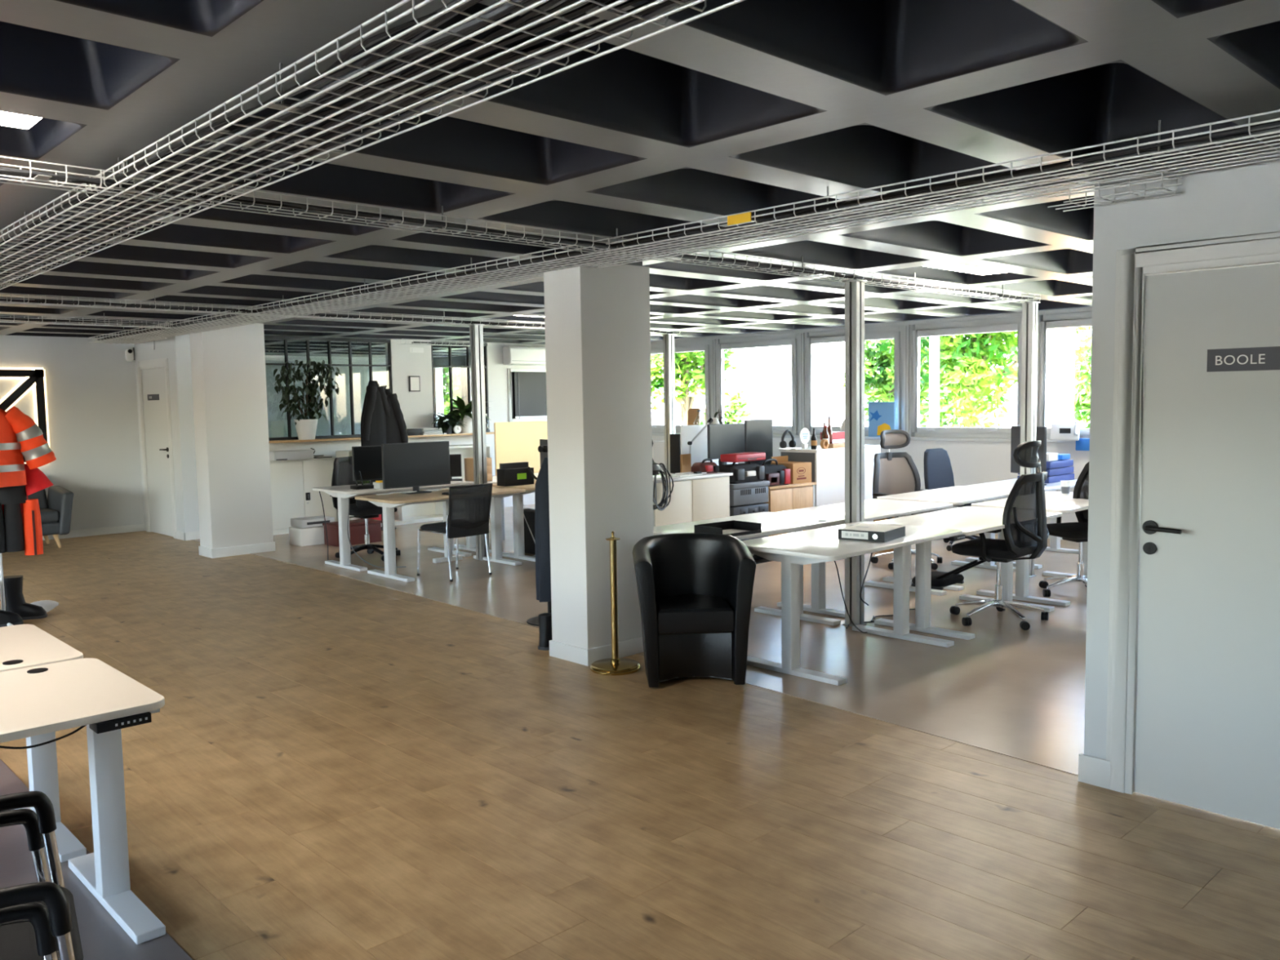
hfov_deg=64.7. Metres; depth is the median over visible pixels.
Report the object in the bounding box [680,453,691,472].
folder
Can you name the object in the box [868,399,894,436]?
bag
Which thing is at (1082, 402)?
tree
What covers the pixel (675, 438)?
speaker
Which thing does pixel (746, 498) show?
tool chest
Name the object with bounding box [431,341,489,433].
window
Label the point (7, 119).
ceiling light
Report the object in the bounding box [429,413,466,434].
plant
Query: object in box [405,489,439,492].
cable
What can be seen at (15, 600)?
rubber boot
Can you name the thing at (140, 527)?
baseboard
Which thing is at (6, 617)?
rubber boot
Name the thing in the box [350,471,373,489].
router
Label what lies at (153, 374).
door
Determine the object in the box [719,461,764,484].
tool bag
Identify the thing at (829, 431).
bottle
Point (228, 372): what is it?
wall column
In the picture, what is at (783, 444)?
ear cup
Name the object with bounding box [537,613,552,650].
boot
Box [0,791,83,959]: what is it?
chair
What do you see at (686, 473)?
papers
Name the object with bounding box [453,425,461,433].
round clock
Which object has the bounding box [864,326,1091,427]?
tree
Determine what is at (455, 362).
window
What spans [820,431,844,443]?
gift box
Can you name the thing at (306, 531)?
crate stack
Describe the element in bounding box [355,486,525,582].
desk
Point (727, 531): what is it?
paper sheet
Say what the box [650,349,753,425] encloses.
tree
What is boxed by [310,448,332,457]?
cable
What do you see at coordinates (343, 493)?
desk
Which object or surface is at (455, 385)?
tree
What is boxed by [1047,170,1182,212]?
cable tray
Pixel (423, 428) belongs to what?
magazine
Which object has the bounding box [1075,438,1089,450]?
cloth
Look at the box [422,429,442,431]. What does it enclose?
magazine
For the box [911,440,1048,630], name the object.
office chair
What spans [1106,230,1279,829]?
door
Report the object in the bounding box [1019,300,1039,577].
post
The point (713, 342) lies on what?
trim
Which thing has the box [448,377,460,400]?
tree
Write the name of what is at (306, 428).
potted tree
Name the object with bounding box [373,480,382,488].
switch box
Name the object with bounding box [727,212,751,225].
warning label
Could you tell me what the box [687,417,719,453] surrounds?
desk lamp
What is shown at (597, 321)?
wall column
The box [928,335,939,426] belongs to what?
lamp post
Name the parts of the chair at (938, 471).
backrest, seat, leg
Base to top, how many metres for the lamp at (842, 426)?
0.315 m
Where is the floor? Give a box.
[0,504,1279,959]
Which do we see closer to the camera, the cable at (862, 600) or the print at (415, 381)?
the cable at (862, 600)
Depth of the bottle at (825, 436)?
10.86 m
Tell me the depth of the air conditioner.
15.38 m
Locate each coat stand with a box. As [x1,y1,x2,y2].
[378,384,396,530]
[526,466,551,626]
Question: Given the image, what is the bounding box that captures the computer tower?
[523,508,535,554]
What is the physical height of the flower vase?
0.740 m
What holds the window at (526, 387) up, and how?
in the wall at (416, 407)
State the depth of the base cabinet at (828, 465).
10.77 m
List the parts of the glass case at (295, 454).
case lid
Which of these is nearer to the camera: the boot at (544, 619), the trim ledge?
the boot at (544, 619)
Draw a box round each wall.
[0,334,144,530]
[134,333,199,532]
[183,339,546,540]
[265,355,444,437]
[432,306,1092,539]
[1084,132,1279,759]
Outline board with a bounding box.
[680,424,707,466]
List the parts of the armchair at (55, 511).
backrest, leg, seat, leg, armrest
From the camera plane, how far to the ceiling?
3.80 m
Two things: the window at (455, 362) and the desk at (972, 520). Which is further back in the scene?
the window at (455, 362)
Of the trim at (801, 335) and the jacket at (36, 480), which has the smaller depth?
the jacket at (36, 480)
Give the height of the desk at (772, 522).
0.742 m
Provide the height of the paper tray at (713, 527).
0.060 m
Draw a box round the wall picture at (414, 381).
[408,376,420,391]
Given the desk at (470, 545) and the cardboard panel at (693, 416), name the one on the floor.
the desk at (470, 545)
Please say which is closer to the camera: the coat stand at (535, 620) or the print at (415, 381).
the coat stand at (535, 620)
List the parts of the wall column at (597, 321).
baseboard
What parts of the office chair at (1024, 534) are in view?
footrest rail, leg, leg, arm post, seat, leg, leg, backrest, backrest frame, headrest frame, headrest stem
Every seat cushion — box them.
[40,507,58,523]
[655,594,733,635]
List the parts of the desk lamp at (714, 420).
lamp arm, lamp shade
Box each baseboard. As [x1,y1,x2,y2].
[42,524,144,540]
[176,530,185,540]
[1078,753,1110,789]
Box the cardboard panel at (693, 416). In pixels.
[687,407,700,425]
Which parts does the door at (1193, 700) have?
handle, lever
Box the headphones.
[779,429,795,448]
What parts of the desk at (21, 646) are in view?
leg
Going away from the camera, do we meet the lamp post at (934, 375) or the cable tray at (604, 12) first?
the cable tray at (604, 12)
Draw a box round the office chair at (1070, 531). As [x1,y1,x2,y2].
[1039,462,1088,596]
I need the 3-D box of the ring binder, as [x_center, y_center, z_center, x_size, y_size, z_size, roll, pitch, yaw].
[1.413,0.320,6.162,0.294,0.062,0.326,2,6,36]
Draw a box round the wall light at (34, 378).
[0,367,49,463]
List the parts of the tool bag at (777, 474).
handle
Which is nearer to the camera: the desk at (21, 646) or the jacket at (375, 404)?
the desk at (21, 646)
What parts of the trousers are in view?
trouser leg, trouser leg, trouser leg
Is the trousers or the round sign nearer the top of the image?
the round sign
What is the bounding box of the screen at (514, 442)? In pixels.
[493,421,547,540]
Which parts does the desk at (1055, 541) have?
leg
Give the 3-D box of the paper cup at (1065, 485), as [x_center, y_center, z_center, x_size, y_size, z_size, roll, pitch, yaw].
[3.629,0.066,8.626,0.086,0.118,0.086,-5,6,-43]
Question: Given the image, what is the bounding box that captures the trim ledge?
[268,431,493,443]
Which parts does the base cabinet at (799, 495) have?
door, door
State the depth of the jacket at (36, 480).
7.66 m
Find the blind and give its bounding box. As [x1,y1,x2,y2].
[514,371,546,416]
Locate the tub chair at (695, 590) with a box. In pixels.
[632,533,755,687]
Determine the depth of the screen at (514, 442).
11.88 m
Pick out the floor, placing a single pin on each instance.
(336, 762)
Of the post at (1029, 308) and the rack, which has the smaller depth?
the rack
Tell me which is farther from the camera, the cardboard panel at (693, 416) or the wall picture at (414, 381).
the cardboard panel at (693, 416)
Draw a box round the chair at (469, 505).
[417,483,492,581]
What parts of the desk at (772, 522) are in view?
leg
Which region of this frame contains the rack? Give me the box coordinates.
[0,553,13,626]
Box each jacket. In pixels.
[0,406,56,487]
[1,463,53,520]
[360,380,390,446]
[384,388,408,444]
[534,457,551,602]
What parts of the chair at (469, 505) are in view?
leg, rail, seat, leg, leg, backrest frame, backrest, leg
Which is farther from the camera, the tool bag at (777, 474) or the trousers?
the tool bag at (777, 474)
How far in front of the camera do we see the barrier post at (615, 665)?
5.98 m
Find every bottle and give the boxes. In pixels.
[810,428,817,448]
[821,422,825,439]
[822,425,829,443]
[826,416,832,444]
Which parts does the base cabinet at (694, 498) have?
door, door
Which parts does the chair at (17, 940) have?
armrest, armrest, seat, leg, leg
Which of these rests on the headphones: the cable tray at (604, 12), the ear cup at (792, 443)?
the ear cup at (792, 443)
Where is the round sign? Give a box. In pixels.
[799,427,809,448]
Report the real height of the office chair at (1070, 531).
1.059 m
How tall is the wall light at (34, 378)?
1.171 m
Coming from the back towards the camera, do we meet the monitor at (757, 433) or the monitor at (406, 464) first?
the monitor at (757, 433)
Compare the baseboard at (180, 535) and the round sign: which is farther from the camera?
the baseboard at (180, 535)
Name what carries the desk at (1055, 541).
on the floor
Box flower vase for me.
[714,408,729,465]
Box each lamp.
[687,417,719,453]
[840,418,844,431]
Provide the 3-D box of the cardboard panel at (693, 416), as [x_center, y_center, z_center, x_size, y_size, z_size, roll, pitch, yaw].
[0.787,-0.873,14.886,0.008,0.380,0.270,-5,6,-43]
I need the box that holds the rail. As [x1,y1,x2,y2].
[132,337,166,350]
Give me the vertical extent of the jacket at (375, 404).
1.000 m
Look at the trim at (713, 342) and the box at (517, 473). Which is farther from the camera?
the trim at (713, 342)
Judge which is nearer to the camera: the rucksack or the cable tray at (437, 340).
the rucksack
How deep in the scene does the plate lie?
14.28 m
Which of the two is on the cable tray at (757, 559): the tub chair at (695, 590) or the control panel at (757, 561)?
the control panel at (757, 561)
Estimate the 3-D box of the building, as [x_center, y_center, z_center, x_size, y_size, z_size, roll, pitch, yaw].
[9.648,-6.193,44.429,8.150,9.300,44.000,-5,6,-43]
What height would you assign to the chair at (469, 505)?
0.861 m
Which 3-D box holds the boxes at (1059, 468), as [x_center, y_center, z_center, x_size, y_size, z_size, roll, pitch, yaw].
[4.059,-0.133,10.104,0.580,0.280,0.320,-5,6,-43]
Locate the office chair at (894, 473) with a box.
[871,429,944,569]
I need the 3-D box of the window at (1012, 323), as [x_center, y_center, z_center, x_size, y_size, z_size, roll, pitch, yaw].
[3.804,-1.172,11.776,0.132,1.367,1.510,-5,6,-43]
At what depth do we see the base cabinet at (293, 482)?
12.78 m
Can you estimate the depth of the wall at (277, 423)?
18.65 m
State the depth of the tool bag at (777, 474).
10.22 m
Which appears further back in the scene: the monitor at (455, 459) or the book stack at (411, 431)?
the book stack at (411, 431)
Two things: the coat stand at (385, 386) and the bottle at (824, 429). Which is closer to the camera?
the bottle at (824, 429)
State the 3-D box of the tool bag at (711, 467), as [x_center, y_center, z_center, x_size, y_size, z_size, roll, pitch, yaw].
[0.621,-0.137,9.660,0.254,0.141,0.210,-5,6,-43]
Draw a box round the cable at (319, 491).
[319,491,328,559]
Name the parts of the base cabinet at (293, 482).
door, lock plate, door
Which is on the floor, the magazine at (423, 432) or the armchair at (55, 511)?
the armchair at (55, 511)
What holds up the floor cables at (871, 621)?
on the floor
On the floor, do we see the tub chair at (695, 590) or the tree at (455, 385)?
the tub chair at (695, 590)
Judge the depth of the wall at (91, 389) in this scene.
12.77 m
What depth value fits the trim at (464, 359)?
19.14 m
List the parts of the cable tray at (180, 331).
hanger rod, hanger rod, hanger rod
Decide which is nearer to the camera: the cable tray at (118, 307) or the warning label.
the warning label
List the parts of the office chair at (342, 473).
leg, backrest, backrest frame, leg, seat, leg, leg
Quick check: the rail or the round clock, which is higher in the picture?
the rail
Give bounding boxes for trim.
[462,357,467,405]
[710,338,716,417]
[798,332,804,434]
[902,324,910,433]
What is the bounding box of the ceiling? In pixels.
[0,0,1279,358]
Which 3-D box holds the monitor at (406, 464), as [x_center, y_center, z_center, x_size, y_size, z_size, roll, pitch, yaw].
[-2.171,-0.120,9.765,0.730,0.488,0.190,-5,6,-43]
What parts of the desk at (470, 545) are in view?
leg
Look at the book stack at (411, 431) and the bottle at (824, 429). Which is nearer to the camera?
the bottle at (824, 429)
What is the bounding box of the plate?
[409,347,423,352]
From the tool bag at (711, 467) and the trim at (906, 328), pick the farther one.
the trim at (906, 328)
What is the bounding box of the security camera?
[124,347,134,361]
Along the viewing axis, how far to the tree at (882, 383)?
22.14 m
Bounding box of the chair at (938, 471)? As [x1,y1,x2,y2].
[923,448,983,551]
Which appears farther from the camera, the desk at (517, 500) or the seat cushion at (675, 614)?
the desk at (517, 500)
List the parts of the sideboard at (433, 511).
panel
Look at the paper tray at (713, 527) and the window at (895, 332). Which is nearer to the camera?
the paper tray at (713, 527)
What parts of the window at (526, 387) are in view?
blind cord, pane, rail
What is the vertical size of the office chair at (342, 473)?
1.059 m
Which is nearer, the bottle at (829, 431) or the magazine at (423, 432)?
the bottle at (829, 431)
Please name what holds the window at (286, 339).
in the wall at (416, 407)
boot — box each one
[0,609,23,626]
[3,575,47,620]
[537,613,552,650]
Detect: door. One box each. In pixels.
[137,358,177,538]
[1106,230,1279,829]
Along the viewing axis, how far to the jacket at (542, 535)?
7.16 m
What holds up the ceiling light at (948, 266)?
hanging from the ceiling
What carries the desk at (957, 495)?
on the floor
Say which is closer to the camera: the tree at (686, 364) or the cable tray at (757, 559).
the cable tray at (757, 559)
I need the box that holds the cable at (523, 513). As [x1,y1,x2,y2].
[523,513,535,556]
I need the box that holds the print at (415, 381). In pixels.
[410,377,419,390]
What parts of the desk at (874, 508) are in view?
leg, leg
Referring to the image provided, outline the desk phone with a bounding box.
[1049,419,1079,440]
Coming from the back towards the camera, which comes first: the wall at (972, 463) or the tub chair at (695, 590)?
the wall at (972, 463)
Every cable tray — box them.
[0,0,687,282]
[0,0,745,289]
[0,155,1040,302]
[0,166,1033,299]
[0,293,680,334]
[0,312,172,328]
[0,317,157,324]
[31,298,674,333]
[88,109,1279,344]
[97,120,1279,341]
[396,338,484,346]
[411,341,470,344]
[751,553,771,564]
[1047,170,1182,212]
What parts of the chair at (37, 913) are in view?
armrest, armrest, leg, leg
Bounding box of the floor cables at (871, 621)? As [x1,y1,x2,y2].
[845,608,915,628]
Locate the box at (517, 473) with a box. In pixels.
[496,462,533,486]
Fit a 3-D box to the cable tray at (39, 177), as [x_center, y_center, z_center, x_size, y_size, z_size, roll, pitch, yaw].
[-0.797,-1.210,4.738,11.720,0.118,0.193,-5,6,-43]
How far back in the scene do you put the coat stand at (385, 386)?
13.00 m
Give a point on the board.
(699, 451)
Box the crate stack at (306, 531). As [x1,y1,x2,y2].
[288,515,334,546]
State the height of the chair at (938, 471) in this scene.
1.029 m
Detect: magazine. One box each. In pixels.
[422,427,441,430]
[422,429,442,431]
[422,431,442,433]
[422,432,446,435]
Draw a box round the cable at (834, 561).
[834,560,867,633]
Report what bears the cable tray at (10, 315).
hanging from the ceiling
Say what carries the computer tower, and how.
on the floor
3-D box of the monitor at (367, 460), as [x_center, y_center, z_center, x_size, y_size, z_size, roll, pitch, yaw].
[-2.675,-0.138,10.112,0.420,0.410,0.190,-4,5,-35]
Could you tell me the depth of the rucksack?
10.28 m
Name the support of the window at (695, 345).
in the wall at (972, 463)
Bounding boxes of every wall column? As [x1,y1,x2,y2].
[189,320,275,558]
[543,257,653,666]
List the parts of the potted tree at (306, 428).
stem, pot, stem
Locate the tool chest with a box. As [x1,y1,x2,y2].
[729,480,769,541]
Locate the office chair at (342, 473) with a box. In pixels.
[329,456,400,561]
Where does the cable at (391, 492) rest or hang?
on the desk at (388, 502)
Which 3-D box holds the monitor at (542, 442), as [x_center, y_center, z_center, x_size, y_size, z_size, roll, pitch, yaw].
[-0.957,-0.192,10.511,0.190,0.450,0.500,-3,5,-28]
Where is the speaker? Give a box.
[670,433,680,473]
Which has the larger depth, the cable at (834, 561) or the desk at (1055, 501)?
the desk at (1055, 501)
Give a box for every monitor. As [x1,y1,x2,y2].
[351,445,382,484]
[381,440,450,493]
[449,453,462,480]
[539,439,547,466]
[706,422,744,465]
[744,418,773,465]
[1010,425,1046,484]
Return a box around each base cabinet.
[269,457,337,534]
[652,471,733,526]
[764,481,816,536]
[778,444,880,521]
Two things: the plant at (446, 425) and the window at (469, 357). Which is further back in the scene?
the window at (469, 357)
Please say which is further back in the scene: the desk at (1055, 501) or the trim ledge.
the trim ledge
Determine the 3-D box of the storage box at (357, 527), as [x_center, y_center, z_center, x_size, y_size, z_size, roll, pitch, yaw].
[-3.332,0.609,11.740,0.580,0.250,0.340,-5,6,-43]
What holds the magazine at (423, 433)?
on the book stack at (411, 431)
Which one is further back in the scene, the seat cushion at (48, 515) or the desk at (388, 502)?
the seat cushion at (48, 515)
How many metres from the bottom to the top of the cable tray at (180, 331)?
0.120 m
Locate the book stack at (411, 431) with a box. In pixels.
[406,427,446,435]
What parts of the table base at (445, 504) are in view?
foot post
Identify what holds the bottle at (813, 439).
on the base cabinet at (828, 465)
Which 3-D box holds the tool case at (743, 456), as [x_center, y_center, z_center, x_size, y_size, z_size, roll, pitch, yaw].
[1.012,-0.224,9.897,0.204,0.075,0.480,3,6,43]
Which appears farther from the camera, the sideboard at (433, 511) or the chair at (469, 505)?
the sideboard at (433, 511)
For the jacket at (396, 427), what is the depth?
12.89 m
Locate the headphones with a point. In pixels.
(792, 443)
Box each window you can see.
[264,335,392,440]
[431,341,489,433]
[433,358,464,427]
[469,357,471,413]
[506,368,546,422]
[650,339,711,433]
[715,333,799,435]
[804,324,902,435]
[909,316,1022,438]
[1036,311,1092,439]
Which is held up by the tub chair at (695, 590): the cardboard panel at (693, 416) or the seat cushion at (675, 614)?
the seat cushion at (675, 614)
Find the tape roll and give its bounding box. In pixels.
[820,439,829,448]
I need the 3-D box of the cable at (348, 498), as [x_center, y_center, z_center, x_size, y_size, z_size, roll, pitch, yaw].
[-2.575,0.476,9.887,0.554,0.784,0.058,-1,4,-4]
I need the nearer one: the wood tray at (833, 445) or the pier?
the wood tray at (833, 445)
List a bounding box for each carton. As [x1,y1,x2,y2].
[770,455,811,484]
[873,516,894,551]
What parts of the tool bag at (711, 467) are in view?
handle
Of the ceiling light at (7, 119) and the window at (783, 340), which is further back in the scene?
the window at (783, 340)
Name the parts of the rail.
rail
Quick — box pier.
[1047,327,1075,427]
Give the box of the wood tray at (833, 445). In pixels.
[827,442,844,448]
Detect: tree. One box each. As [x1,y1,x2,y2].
[273,358,342,439]
[442,367,461,423]
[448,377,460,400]
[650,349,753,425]
[842,337,928,422]
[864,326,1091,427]
[1074,335,1091,428]
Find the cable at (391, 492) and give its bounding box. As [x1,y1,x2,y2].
[376,492,411,495]
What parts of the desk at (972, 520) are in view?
leg, leg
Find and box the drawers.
[464,457,492,481]
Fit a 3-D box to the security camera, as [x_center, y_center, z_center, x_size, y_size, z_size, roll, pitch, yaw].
[-6.560,-1.615,13.015,0.105,0.180,0.062,-5,6,-43]
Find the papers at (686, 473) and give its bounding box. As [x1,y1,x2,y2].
[667,471,706,476]
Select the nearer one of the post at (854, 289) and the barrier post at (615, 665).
the barrier post at (615, 665)
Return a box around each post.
[467,323,488,560]
[590,531,640,675]
[661,333,675,474]
[842,279,866,626]
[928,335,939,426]
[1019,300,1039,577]
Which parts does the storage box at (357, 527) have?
lid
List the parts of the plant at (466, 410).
pot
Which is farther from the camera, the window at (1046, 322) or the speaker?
the speaker
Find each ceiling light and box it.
[0,111,43,128]
[924,262,1007,275]
[941,290,998,297]
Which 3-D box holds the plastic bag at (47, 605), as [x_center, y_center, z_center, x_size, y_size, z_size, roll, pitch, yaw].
[-4.742,1.001,8.018,0.139,0.085,0.217,1,5,19]
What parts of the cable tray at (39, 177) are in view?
hanger rod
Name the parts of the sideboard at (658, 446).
door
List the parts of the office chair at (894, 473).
leg, headrest frame, backrest, backrest frame, leg, leg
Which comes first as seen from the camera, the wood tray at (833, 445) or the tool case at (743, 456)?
the tool case at (743, 456)
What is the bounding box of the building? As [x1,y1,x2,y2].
[651,326,1091,428]
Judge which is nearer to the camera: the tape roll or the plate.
the tape roll
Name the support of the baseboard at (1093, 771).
attached to the wall at (1242, 199)
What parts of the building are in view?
pane, pane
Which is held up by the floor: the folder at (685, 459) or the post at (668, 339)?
the post at (668, 339)
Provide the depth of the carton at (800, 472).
10.47 m
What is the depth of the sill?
11.92 m
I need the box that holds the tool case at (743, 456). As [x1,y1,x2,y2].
[720,452,765,462]
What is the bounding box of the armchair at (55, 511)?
[27,485,73,547]
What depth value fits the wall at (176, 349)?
12.21 m
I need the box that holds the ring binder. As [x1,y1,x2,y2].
[838,523,905,542]
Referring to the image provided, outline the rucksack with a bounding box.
[355,493,386,508]
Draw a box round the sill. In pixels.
[651,432,1075,443]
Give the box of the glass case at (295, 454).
[269,449,315,461]
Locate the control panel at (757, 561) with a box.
[754,558,771,564]
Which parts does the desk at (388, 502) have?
leg, leg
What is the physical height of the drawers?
0.250 m
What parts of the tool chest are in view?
drawer, lid, drawer, drawer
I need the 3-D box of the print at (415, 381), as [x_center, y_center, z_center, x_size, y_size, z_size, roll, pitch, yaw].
[-3.174,-1.357,14.267,0.140,0.190,0.002,-5,6,-43]
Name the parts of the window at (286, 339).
frame sill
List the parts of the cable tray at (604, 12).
hanger rod, hanger rod, hanger rod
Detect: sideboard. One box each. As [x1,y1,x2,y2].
[335,444,491,526]
[653,440,737,475]
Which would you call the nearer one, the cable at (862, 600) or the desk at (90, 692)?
the desk at (90, 692)
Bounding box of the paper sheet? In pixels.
[722,528,749,534]
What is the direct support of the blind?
attached to the window at (526, 387)
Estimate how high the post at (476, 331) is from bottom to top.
2.387 m
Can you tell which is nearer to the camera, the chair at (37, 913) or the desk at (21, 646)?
the chair at (37, 913)
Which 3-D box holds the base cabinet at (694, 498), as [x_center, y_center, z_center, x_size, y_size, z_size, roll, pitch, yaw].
[0.365,0.403,9.445,1.060,0.895,0.420,-5,6,-43]
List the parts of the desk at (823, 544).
leg, leg, control panel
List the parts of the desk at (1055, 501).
leg, leg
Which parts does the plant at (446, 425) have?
pot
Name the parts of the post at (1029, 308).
plate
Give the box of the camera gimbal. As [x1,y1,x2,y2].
[537,444,547,452]
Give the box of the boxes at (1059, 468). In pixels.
[1017,453,1074,483]
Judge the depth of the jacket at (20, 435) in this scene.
7.47 m
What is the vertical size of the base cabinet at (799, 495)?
0.715 m
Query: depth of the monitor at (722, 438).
10.52 m
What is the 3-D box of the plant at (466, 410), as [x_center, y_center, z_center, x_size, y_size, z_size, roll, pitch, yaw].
[-2.516,-0.957,14.749,0.859,0.546,0.864,-5,6,-43]
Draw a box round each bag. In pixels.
[30,600,58,612]
[690,457,719,474]
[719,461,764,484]
[760,458,791,486]
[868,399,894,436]
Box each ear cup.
[779,440,786,448]
[788,440,795,448]
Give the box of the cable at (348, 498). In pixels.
[346,497,406,567]
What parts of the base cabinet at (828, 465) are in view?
panel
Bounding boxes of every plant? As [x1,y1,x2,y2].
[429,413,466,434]
[437,395,493,433]
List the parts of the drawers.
drawer, drawer, drawer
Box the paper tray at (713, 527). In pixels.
[693,520,761,536]
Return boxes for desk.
[0,624,86,862]
[0,657,165,944]
[312,480,474,571]
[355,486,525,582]
[453,472,538,553]
[492,480,536,561]
[653,511,844,626]
[742,521,965,685]
[774,498,953,617]
[874,506,1062,639]
[876,485,1015,591]
[965,478,1079,568]
[970,491,1088,606]
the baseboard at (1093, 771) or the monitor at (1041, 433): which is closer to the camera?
the baseboard at (1093, 771)
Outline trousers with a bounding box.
[0,484,43,555]
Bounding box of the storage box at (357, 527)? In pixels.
[322,518,382,546]
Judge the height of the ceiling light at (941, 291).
0.355 m
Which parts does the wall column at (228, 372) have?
baseboard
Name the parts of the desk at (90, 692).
leg, control panel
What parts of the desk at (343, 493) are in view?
leg, leg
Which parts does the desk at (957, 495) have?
leg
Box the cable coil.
[652,462,673,511]
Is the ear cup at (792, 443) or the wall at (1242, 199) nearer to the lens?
the wall at (1242, 199)
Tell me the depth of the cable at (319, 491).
10.27 m
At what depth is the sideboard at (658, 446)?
12.82 m
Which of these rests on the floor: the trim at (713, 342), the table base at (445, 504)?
the table base at (445, 504)
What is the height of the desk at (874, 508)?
0.728 m
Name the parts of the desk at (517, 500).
leg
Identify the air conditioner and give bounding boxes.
[502,346,546,365]
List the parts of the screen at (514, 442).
panel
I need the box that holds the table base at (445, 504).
[432,501,462,563]
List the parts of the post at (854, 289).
plate, foot plate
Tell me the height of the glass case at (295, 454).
0.112 m
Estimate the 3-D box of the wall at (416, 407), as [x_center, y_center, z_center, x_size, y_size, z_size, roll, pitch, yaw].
[-3.208,-0.731,14.410,6.534,2.500,0.174,-5,6,-43]
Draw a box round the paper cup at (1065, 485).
[1060,480,1071,494]
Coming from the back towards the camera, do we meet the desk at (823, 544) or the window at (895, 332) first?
the window at (895, 332)
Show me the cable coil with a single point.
(655, 467)
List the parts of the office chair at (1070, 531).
arm post, leg, leg, seat, backrest frame, leg, backrest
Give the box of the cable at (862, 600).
[859,552,872,605]

